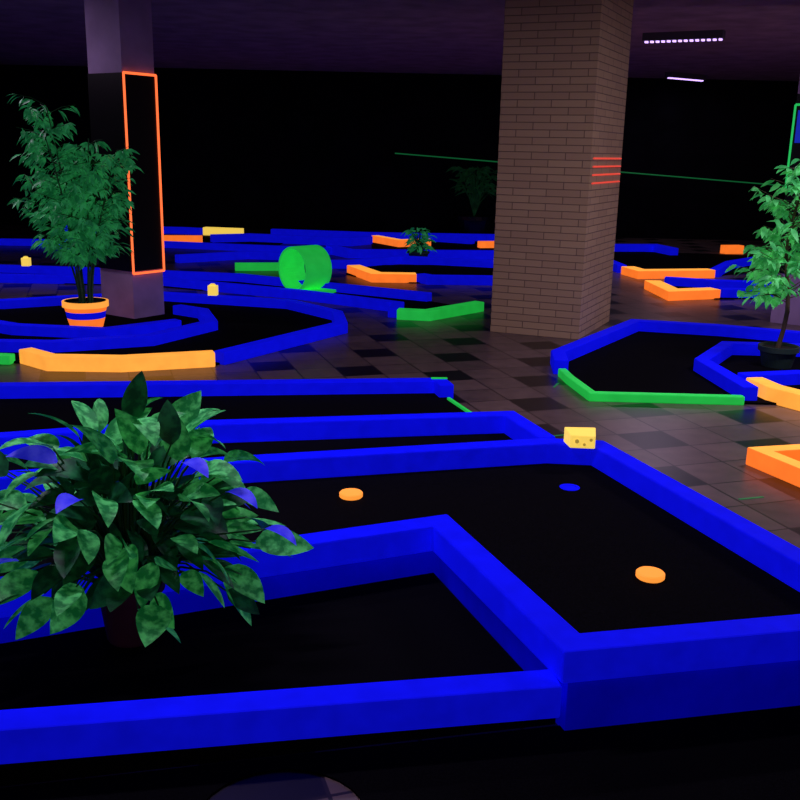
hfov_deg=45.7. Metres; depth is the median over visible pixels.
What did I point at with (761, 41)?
ceiling
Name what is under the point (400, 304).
mini golf hole
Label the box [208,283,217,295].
block
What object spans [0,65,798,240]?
wall
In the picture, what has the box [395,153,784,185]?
string
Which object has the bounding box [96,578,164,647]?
pot
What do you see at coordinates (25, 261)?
block
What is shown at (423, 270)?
corner mini golf hole
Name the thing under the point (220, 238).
far mini golf hole
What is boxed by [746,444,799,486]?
near right mini golf hole
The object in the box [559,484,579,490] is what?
cup
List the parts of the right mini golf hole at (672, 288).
orange rail, blue rail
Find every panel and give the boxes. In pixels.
[87,72,131,271]
[122,74,162,270]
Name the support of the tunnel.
on the mini golf hole at (400, 304)
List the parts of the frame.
neon frame, neon frame, neon frame, neon frame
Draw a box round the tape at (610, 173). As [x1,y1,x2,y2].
[592,173,619,175]
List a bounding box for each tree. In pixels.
[7,94,142,326]
[725,158,799,368]
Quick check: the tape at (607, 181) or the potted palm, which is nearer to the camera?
the tape at (607, 181)
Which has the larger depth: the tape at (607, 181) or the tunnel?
the tunnel
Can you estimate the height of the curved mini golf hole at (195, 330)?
0.110 m
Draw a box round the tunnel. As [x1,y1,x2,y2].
[278,245,335,292]
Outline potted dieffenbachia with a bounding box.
[0,371,312,647]
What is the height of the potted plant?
0.523 m
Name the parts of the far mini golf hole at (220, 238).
orange rail, yellow rail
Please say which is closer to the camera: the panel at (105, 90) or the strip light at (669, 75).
the panel at (105, 90)
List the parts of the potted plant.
pot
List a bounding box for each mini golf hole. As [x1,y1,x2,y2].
[0,225,372,254]
[0,262,483,320]
[0,292,347,371]
[0,377,470,445]
[0,411,799,786]
[175,251,492,285]
[271,229,494,259]
[550,319,799,410]
[613,244,755,278]
[644,276,772,300]
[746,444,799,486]
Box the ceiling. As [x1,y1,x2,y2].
[0,0,799,80]
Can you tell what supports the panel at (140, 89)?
attached to the pillar at (119, 36)
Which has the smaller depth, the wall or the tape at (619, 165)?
the tape at (619, 165)
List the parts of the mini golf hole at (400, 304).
rail, rail, green rail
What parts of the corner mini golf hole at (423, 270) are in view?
orange rail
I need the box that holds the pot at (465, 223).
[453,214,494,233]
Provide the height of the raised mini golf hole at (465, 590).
0.270 m
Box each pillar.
[84,0,164,318]
[490,0,633,339]
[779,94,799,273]
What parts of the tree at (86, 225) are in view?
pot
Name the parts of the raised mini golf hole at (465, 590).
rail, rail, rail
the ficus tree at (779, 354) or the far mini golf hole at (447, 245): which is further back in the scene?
the far mini golf hole at (447, 245)
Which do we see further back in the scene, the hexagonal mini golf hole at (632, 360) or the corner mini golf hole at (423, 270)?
the corner mini golf hole at (423, 270)
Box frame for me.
[122,71,164,274]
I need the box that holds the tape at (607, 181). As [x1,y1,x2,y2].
[592,181,619,183]
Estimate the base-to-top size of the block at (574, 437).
0.074 m
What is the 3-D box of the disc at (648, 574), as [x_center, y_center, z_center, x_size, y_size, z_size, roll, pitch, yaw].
[0.877,0.612,3.330,0.100,0.022,0.100,1,15,0]
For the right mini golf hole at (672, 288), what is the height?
0.110 m
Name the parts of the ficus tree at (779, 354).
pot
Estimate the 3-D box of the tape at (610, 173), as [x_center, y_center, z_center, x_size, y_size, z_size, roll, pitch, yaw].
[1.874,-2.043,8.606,0.014,0.014,0.988,8,16,25]
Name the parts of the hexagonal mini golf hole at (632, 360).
green rail, rail, tee rail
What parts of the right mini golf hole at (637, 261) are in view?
orange rail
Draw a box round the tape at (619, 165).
[593,165,620,167]
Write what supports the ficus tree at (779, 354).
on the hexagonal mini golf hole at (632, 360)
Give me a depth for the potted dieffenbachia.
2.84 m
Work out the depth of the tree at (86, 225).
8.19 m
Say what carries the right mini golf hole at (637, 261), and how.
on the floor
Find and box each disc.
[339,488,362,500]
[636,566,664,582]
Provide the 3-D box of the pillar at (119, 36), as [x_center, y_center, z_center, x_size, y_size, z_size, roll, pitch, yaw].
[-2.557,-2.298,8.850,0.464,3.050,0.366,11,18,33]
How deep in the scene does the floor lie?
6.96 m
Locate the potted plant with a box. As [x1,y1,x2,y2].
[401,228,436,256]
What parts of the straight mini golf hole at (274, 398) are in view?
rail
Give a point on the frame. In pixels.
(123, 72)
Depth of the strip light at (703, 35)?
11.38 m
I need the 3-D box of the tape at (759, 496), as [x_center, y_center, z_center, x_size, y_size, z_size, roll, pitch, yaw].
[1.708,0.477,4.620,0.140,0.002,0.015,-3,15,-17]
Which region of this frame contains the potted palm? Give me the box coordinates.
[446,166,497,233]
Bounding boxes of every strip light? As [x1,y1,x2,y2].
[642,30,725,42]
[665,72,706,81]
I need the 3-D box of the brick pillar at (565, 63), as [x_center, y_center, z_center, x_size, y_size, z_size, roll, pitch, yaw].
[1.486,-2.179,8.720,0.819,3.050,1.159,8,16,25]
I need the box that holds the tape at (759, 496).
[738,496,763,499]
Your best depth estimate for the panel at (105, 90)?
8.65 m
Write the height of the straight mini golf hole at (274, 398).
0.106 m
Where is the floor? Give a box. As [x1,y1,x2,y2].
[0,225,799,799]
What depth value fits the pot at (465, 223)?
18.07 m
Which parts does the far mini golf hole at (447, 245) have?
orange rail, blue rail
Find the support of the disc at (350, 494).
on the raised mini golf hole at (465, 590)
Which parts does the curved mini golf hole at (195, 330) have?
green rail, planter rail, rail, tee rail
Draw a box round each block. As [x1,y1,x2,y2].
[21,256,30,265]
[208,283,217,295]
[564,427,595,448]

